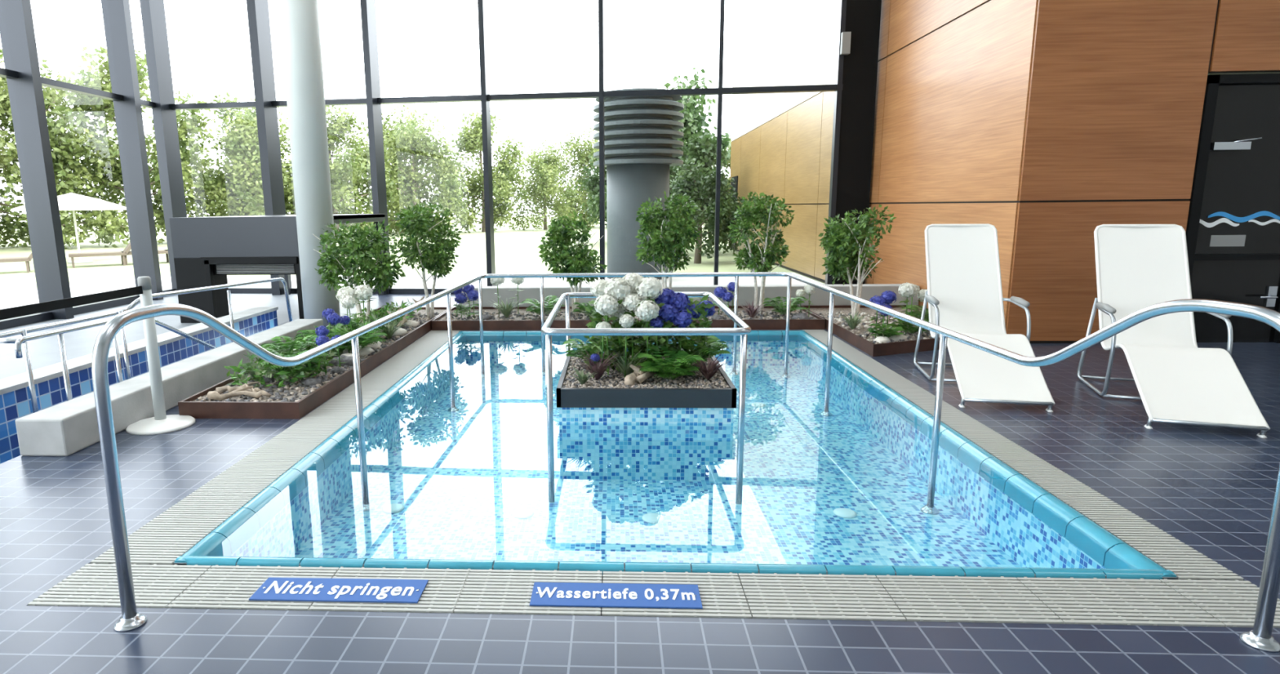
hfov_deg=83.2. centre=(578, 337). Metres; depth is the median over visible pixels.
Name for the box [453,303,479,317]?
potted fern
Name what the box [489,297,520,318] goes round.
ornamental grass
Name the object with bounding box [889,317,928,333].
potted fern
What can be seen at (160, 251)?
bench
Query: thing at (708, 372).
ornamental grass
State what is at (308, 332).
potted fern
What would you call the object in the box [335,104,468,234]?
deciduous tree
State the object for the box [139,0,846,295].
window
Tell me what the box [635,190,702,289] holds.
ficus tree
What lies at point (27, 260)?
sun lounger
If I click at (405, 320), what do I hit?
driftwood
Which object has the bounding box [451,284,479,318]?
hydrangea
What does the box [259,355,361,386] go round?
stone
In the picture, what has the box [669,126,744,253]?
tree
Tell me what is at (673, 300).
hydrangea
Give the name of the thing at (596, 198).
tree
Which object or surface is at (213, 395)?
driftwood
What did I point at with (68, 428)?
bench
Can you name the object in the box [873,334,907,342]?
stone
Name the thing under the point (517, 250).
paved ground
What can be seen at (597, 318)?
foliage
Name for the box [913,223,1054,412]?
lounger
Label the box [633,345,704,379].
potted fern
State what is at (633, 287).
hydrangea
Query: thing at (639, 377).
stones
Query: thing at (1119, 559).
pool coping
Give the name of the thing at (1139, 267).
lounger
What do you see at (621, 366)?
ornamental grass
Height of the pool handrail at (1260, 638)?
1.472 m
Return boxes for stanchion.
[0,276,195,435]
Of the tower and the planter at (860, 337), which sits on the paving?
the tower
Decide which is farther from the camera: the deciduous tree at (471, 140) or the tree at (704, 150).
the deciduous tree at (471, 140)
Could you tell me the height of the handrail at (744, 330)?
1.092 m
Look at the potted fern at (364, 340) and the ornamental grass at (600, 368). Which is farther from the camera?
the potted fern at (364, 340)
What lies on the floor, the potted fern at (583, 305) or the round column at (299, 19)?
the round column at (299, 19)
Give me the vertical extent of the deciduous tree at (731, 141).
5.858 m
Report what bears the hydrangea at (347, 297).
on the planter at (391, 347)
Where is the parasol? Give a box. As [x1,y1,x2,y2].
[9,192,126,263]
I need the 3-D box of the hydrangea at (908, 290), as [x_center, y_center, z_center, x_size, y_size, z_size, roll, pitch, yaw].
[3.357,-0.282,7.300,0.408,0.563,0.327,-3,10,-10]
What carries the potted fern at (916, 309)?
on the planter at (860, 337)
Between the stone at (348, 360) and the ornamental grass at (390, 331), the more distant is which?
the ornamental grass at (390, 331)
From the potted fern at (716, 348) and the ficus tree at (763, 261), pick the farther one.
the ficus tree at (763, 261)
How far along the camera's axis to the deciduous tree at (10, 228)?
29.27 m
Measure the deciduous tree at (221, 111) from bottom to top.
7.196 m
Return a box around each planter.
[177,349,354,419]
[359,306,446,377]
[431,311,447,330]
[451,306,550,330]
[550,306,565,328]
[555,352,737,480]
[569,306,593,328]
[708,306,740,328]
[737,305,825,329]
[800,305,947,356]
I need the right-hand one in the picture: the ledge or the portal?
the ledge
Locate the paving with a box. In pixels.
[0,272,825,309]
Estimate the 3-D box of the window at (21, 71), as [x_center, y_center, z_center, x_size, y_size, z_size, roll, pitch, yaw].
[-7.248,-2.577,4.270,0.340,6.500,15.600,0,10,3]
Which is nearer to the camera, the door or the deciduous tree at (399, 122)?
the door
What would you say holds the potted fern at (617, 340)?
on the planter at (681, 428)
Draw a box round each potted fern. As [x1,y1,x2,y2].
[248,348,330,377]
[260,334,319,355]
[293,323,350,341]
[326,327,386,350]
[342,320,393,333]
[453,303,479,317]
[520,295,565,315]
[561,337,622,361]
[572,302,596,315]
[613,320,679,361]
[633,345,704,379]
[664,335,730,363]
[763,296,809,315]
[867,323,904,337]
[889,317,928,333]
[901,304,928,321]
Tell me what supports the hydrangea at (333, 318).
on the planter at (391, 347)
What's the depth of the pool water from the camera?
4.48 m
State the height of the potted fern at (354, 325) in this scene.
0.212 m
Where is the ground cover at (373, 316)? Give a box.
[223,298,422,387]
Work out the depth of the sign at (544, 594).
2.60 m
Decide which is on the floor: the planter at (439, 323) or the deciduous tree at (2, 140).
the planter at (439, 323)
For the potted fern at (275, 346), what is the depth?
6.00 m
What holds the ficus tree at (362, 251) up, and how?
on the planter at (391, 347)
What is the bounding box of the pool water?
[230,335,1105,568]
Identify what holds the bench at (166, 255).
on the paved ground at (517, 250)
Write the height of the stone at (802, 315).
0.114 m
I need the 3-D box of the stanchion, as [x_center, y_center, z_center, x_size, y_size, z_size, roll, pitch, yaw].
[-2.843,0.374,3.178,0.400,0.990,3.430,0,10,3]
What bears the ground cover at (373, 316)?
on the planter at (391, 347)
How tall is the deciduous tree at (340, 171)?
6.899 m
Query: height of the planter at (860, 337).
0.118 m
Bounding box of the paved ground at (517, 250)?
[0,215,825,293]
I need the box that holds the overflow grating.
[27,329,1279,628]
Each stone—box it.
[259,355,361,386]
[293,319,419,350]
[334,325,408,358]
[476,312,809,319]
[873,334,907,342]
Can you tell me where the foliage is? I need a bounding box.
[582,293,715,372]
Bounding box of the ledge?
[461,284,919,306]
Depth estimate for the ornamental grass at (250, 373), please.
5.53 m
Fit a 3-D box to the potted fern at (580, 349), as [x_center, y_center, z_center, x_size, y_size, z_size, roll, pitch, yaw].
[0.102,0.101,5.417,0.474,0.165,0.511,0,10,3]
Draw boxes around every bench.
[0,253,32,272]
[15,319,323,456]
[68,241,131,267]
[120,249,168,265]
[164,249,168,262]
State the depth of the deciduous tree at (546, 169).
45.21 m
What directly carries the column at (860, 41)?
on the floor
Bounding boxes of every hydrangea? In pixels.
[315,308,350,375]
[336,284,377,333]
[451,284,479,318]
[489,271,524,316]
[586,272,663,377]
[590,288,715,377]
[713,281,738,317]
[795,284,815,316]
[868,290,896,337]
[896,282,928,335]
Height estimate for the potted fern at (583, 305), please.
0.176 m
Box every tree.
[0,48,129,248]
[0,113,18,194]
[14,40,221,247]
[185,92,293,216]
[185,107,295,217]
[279,105,401,238]
[312,218,407,323]
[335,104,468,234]
[357,112,472,235]
[383,201,462,319]
[426,110,530,232]
[507,139,589,231]
[537,210,607,315]
[538,127,605,227]
[575,151,606,228]
[592,66,731,196]
[593,137,691,217]
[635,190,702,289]
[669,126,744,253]
[669,152,743,263]
[709,135,732,193]
[727,191,794,315]
[818,204,896,318]
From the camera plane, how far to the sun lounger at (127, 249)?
19.46 m
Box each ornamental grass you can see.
[231,360,265,382]
[379,320,404,338]
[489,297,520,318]
[568,349,621,380]
[568,367,597,384]
[606,345,654,375]
[691,354,733,380]
[738,300,765,318]
[839,311,868,329]
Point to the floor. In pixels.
(1211, 490)
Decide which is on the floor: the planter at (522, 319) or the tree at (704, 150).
the planter at (522, 319)
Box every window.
[0,0,175,329]
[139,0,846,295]
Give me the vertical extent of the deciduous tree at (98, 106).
8.760 m
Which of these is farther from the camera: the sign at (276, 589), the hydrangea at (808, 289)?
the hydrangea at (808, 289)
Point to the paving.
(11, 300)
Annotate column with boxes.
[278,0,340,330]
[831,0,881,284]
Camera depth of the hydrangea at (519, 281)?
8.67 m
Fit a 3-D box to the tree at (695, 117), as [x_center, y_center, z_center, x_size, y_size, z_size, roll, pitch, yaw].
[3.582,-7.086,28.507,5.623,6.945,5.327,-7,12,-32]
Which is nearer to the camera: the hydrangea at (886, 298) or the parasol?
the hydrangea at (886, 298)
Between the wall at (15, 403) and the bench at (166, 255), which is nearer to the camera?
the wall at (15, 403)
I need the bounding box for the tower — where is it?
[593,88,684,279]
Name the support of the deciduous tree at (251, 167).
on the paved ground at (517, 250)
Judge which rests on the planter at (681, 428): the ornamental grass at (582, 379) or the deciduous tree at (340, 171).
the ornamental grass at (582, 379)
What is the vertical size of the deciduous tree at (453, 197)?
7.006 m
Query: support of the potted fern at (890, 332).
on the planter at (860, 337)
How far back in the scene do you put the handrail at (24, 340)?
5.28 m
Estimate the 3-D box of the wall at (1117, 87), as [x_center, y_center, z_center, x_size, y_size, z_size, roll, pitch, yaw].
[6.142,-3.153,6.630,3.790,6.500,0.235,0,10,3]
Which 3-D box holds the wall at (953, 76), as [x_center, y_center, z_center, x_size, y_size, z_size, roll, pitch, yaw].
[4.444,-3.533,8.822,0.200,6.500,4.460,0,10,3]
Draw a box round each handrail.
[0,277,293,413]
[91,271,1279,653]
[541,292,751,504]
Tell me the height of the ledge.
0.360 m
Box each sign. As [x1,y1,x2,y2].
[248,577,428,603]
[529,582,702,608]
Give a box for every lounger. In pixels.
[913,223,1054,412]
[1077,224,1270,438]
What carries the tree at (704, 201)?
on the paved ground at (517, 250)
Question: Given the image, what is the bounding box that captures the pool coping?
[173,330,1177,580]
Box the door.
[1185,73,1279,343]
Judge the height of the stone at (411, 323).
0.144 m
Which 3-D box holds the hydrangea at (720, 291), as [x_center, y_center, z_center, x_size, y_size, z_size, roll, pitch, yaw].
[1.758,-0.430,8.537,0.314,0.447,0.244,0,10,3]
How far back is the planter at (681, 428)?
4.75 m
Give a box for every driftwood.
[207,386,271,400]
[215,381,261,394]
[396,296,424,327]
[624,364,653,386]
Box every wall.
[0,306,278,464]
[728,0,839,282]
[864,0,1038,328]
[1005,0,1279,343]
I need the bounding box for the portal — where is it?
[168,213,389,323]
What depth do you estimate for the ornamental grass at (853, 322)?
7.54 m
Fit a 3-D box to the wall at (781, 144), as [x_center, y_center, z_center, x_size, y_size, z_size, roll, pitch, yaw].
[4.957,-5.148,17.539,0.450,6.650,13.200,0,10,3]
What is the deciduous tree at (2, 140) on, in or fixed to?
on the paved ground at (517, 250)
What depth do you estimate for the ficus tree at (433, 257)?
8.40 m
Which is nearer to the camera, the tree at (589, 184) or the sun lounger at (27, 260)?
the sun lounger at (27, 260)
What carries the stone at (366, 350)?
on the planter at (391, 347)
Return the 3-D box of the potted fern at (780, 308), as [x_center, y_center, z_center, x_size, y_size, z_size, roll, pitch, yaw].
[2.424,-0.382,8.444,0.534,0.235,0.508,0,10,3]
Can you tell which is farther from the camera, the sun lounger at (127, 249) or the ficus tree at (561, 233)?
the sun lounger at (127, 249)
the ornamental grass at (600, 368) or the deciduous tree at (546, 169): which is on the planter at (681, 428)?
the ornamental grass at (600, 368)
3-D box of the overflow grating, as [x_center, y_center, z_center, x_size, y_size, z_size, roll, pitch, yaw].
[0.382,0.473,5.359,4.480,0.064,5.840,0,10,3]
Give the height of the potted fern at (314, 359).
0.231 m
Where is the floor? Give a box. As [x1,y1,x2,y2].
[0,293,1279,673]
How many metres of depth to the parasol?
20.28 m
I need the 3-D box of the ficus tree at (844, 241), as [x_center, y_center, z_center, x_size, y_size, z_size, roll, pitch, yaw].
[3.074,-0.817,8.128,0.908,1.349,0.836,-10,14,-41]
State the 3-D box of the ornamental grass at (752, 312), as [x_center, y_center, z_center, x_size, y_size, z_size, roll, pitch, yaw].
[2.041,-0.319,8.398,0.376,0.210,0.399,0,10,3]
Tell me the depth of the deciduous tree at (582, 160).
49.08 m
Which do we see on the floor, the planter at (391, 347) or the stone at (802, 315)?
the planter at (391, 347)

